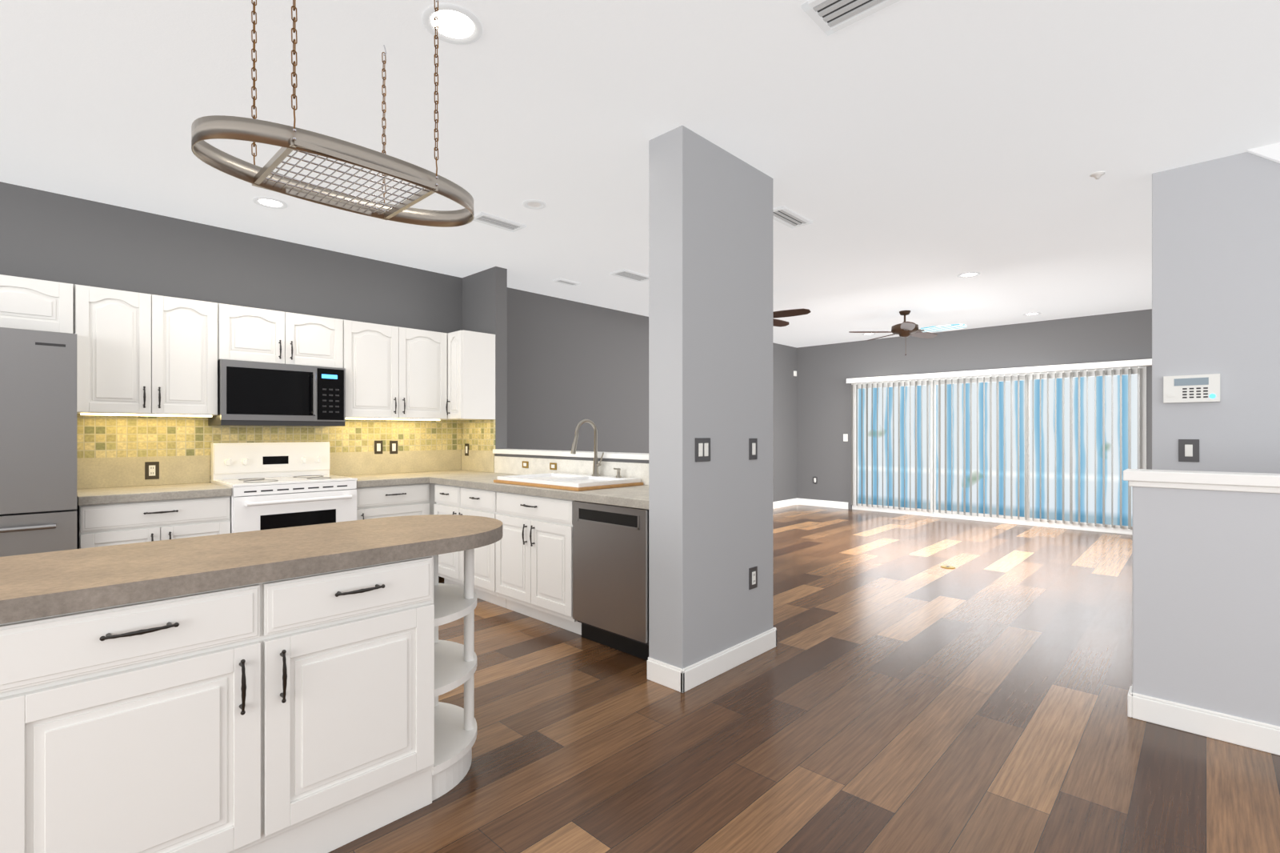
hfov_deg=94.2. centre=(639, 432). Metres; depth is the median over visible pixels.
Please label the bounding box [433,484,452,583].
base cabinet
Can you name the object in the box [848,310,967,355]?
room ceiling fan
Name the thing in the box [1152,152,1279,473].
wall
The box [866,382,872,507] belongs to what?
vertical blinds
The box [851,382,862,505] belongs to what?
vertical blinds
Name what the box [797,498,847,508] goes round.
baseboard
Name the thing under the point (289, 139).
pot rack
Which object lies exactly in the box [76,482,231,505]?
countertop
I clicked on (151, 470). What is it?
outlet
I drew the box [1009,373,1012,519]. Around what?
vertical blinds
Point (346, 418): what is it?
under-cabinet light
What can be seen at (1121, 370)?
vertical blinds
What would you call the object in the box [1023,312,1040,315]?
recessed light
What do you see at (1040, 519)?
vertical blinds
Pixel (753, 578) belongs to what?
outlet
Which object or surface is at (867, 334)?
recessed light
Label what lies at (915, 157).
ceiling
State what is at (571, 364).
wall
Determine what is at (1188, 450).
light switch
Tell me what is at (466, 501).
base cabinet
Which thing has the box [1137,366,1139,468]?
vertical blinds
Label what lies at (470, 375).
upper cabinet
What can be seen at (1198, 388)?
alarm keypad
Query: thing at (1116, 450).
backdrop
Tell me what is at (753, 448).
light switch
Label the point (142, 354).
upper cabinet
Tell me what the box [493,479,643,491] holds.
wood frame
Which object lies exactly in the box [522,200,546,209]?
recessed light
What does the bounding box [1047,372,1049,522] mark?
vertical blinds
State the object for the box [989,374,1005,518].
vertical blinds
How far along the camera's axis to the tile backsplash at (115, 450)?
4.24 m
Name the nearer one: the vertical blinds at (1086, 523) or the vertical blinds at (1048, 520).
the vertical blinds at (1086, 523)
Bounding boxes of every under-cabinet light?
[80,412,211,416]
[345,417,439,420]
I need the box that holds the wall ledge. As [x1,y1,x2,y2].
[492,448,648,459]
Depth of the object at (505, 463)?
4.58 m
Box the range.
[210,441,357,532]
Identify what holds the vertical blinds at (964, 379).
attached to the wall at (824, 372)
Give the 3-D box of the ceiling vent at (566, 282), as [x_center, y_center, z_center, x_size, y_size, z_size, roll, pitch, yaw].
[-0.725,-1.484,5.857,0.120,0.011,0.260,0,0,44]
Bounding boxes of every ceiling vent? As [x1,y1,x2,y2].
[472,212,526,231]
[552,278,580,286]
[609,268,648,282]
[772,205,812,228]
[801,0,899,35]
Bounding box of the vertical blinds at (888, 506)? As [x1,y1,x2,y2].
[887,380,899,509]
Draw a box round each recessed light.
[252,196,287,208]
[422,3,482,44]
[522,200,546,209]
[862,332,875,335]
[957,272,980,277]
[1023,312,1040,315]
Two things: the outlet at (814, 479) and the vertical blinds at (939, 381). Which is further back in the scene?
the outlet at (814, 479)
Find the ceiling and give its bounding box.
[0,0,1279,347]
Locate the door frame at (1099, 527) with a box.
[852,366,1146,534]
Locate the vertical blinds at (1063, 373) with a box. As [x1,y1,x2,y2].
[1055,369,1079,524]
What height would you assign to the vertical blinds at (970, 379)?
1.962 m
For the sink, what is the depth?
4.08 m
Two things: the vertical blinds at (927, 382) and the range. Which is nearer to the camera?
the range
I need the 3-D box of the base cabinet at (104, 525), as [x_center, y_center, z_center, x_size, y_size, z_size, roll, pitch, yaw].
[-2.552,0.828,4.353,0.657,0.845,2.295,0,0,44]
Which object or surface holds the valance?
attached to the wall at (824, 372)
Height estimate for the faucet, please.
0.408 m
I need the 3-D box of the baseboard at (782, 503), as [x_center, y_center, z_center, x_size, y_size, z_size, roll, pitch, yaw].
[0.564,1.195,8.092,0.016,0.110,6.342,0,0,44]
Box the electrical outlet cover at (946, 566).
[940,564,955,568]
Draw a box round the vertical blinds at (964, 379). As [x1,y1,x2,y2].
[951,376,965,515]
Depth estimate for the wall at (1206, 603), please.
2.45 m
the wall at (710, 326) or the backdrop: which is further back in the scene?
the backdrop
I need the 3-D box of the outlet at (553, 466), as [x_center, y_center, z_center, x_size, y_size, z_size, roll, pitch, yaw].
[-0.689,0.265,4.716,0.085,0.055,0.008,0,0,44]
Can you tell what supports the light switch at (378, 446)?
attached to the tile backsplash at (115, 450)
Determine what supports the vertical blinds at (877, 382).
attached to the wall at (824, 372)
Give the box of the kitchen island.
[0,548,476,852]
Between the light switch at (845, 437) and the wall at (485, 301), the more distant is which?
the light switch at (845, 437)
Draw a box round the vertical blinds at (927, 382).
[921,379,928,511]
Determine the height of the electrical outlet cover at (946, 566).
0.008 m
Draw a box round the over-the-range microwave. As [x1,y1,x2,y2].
[208,359,345,426]
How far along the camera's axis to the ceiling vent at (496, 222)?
4.18 m
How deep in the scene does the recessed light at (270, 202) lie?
3.84 m
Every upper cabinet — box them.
[0,274,76,333]
[73,284,217,415]
[217,303,343,367]
[343,319,447,419]
[440,330,495,419]
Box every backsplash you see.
[76,413,461,488]
[461,419,495,472]
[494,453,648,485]
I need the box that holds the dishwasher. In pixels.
[572,500,648,659]
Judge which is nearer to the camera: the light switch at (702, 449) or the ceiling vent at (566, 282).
the light switch at (702, 449)
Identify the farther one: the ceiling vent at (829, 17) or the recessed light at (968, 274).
the recessed light at (968, 274)
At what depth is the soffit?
3.07 m
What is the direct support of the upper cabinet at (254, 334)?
attached to the wall at (571, 364)
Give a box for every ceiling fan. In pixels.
[772,308,810,327]
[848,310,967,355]
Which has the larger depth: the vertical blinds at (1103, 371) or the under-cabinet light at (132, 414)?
the vertical blinds at (1103, 371)
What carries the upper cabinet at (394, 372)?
attached to the wall at (571, 364)
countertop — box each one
[0,514,502,623]
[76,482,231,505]
[343,469,493,487]
[429,472,648,509]
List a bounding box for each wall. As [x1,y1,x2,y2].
[0,181,796,501]
[462,266,507,448]
[647,125,776,692]
[796,308,1151,509]
[1123,468,1279,755]
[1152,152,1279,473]
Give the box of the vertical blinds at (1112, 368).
[1111,368,1115,527]
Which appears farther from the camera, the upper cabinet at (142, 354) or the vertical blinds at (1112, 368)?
the vertical blinds at (1112, 368)
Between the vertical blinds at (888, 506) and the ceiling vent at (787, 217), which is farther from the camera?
the vertical blinds at (888, 506)
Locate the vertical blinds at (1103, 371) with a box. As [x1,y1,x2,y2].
[1102,368,1106,526]
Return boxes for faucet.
[570,419,603,475]
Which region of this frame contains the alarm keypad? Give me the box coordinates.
[1163,373,1219,403]
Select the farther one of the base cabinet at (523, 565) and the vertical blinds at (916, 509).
the vertical blinds at (916, 509)
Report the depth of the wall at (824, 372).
8.99 m
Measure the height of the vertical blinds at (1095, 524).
1.960 m
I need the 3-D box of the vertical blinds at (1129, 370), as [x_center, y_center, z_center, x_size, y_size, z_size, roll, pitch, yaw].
[5.962,-0.179,7.234,0.023,1.222,0.086,0,0,44]
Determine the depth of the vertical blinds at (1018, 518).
8.01 m
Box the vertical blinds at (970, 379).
[969,375,984,516]
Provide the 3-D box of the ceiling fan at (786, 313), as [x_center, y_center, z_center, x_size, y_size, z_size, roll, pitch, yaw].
[1.206,-1.220,6.408,1.278,0.537,1.270,0,0,44]
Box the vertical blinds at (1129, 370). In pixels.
[1128,367,1131,468]
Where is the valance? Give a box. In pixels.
[846,358,1151,383]
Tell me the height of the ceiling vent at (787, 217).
0.011 m
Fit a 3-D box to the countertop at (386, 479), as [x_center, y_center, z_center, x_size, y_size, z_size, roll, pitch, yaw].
[-1.901,0.380,5.050,0.638,0.050,1.223,0,0,44]
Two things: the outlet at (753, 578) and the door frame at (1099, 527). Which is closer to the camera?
the outlet at (753, 578)
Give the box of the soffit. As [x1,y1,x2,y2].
[1246,142,1279,163]
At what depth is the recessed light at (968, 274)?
5.60 m
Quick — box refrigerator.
[0,327,76,556]
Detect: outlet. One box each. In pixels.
[144,461,159,479]
[522,460,528,467]
[549,462,556,469]
[748,566,757,589]
[812,476,817,483]
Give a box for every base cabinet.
[76,483,435,548]
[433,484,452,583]
[452,485,487,601]
[488,490,581,635]
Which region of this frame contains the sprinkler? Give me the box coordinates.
[1090,171,1105,179]
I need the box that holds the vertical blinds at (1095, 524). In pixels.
[1094,368,1096,526]
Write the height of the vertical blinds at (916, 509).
1.956 m
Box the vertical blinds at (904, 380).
[904,380,911,510]
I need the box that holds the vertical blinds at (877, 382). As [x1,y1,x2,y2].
[876,381,883,507]
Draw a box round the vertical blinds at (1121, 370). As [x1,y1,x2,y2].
[1120,367,1132,529]
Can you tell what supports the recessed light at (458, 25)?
in the ceiling
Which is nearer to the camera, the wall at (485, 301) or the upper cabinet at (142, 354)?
the upper cabinet at (142, 354)
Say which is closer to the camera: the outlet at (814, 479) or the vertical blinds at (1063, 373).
the vertical blinds at (1063, 373)
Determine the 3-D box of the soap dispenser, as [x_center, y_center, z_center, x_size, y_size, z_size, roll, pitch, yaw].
[-0.157,0.276,4.113,0.039,0.069,0.066,0,0,44]
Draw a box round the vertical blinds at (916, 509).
[915,379,917,510]
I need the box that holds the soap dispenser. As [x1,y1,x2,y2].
[613,468,621,477]
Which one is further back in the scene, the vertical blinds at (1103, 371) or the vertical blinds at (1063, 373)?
the vertical blinds at (1063, 373)
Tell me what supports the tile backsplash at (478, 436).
attached to the wall at (485, 301)
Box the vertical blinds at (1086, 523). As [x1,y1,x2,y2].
[1084,369,1087,524]
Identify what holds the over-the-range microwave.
attached to the upper cabinet at (254, 334)
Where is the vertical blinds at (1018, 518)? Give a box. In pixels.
[1017,372,1033,520]
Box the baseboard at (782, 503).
[772,498,797,508]
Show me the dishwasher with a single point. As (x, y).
(610, 575)
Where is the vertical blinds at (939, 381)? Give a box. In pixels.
[932,377,946,512]
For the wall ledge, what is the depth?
4.55 m
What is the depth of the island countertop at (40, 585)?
1.70 m
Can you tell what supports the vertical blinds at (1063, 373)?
attached to the wall at (824, 372)
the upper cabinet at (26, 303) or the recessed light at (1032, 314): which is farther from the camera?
the recessed light at (1032, 314)
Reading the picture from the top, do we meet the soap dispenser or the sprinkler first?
the sprinkler
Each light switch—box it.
[374,440,382,453]
[389,440,397,453]
[464,443,468,455]
[695,437,710,461]
[749,438,757,459]
[843,434,847,441]
[1178,439,1199,461]
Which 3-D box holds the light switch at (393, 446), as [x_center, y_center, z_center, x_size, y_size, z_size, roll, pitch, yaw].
[-2.160,0.127,5.216,0.010,0.115,0.070,0,0,44]
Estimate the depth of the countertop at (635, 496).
3.74 m
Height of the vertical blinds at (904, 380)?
1.960 m
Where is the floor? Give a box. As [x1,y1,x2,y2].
[328,504,1279,852]
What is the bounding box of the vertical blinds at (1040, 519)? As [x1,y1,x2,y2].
[1037,372,1041,521]
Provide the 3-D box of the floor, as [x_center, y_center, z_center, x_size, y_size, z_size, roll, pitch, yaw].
[1.073,1.290,2.997,7.980,0.080,13.220,0,0,44]
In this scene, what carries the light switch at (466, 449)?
attached to the tile backsplash at (478, 436)
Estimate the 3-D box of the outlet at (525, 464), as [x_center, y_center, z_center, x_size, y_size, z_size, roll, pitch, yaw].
[-0.961,0.265,4.975,0.085,0.055,0.008,0,0,44]
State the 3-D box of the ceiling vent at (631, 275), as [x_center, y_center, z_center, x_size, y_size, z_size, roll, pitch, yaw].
[-0.076,-1.484,5.620,0.200,0.011,0.400,0,0,44]
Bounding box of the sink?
[497,472,640,487]
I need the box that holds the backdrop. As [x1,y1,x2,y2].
[857,374,1137,526]
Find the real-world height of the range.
1.178 m
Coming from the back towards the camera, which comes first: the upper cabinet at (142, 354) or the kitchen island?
the upper cabinet at (142, 354)
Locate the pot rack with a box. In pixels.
[191,0,473,227]
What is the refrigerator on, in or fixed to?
on the floor

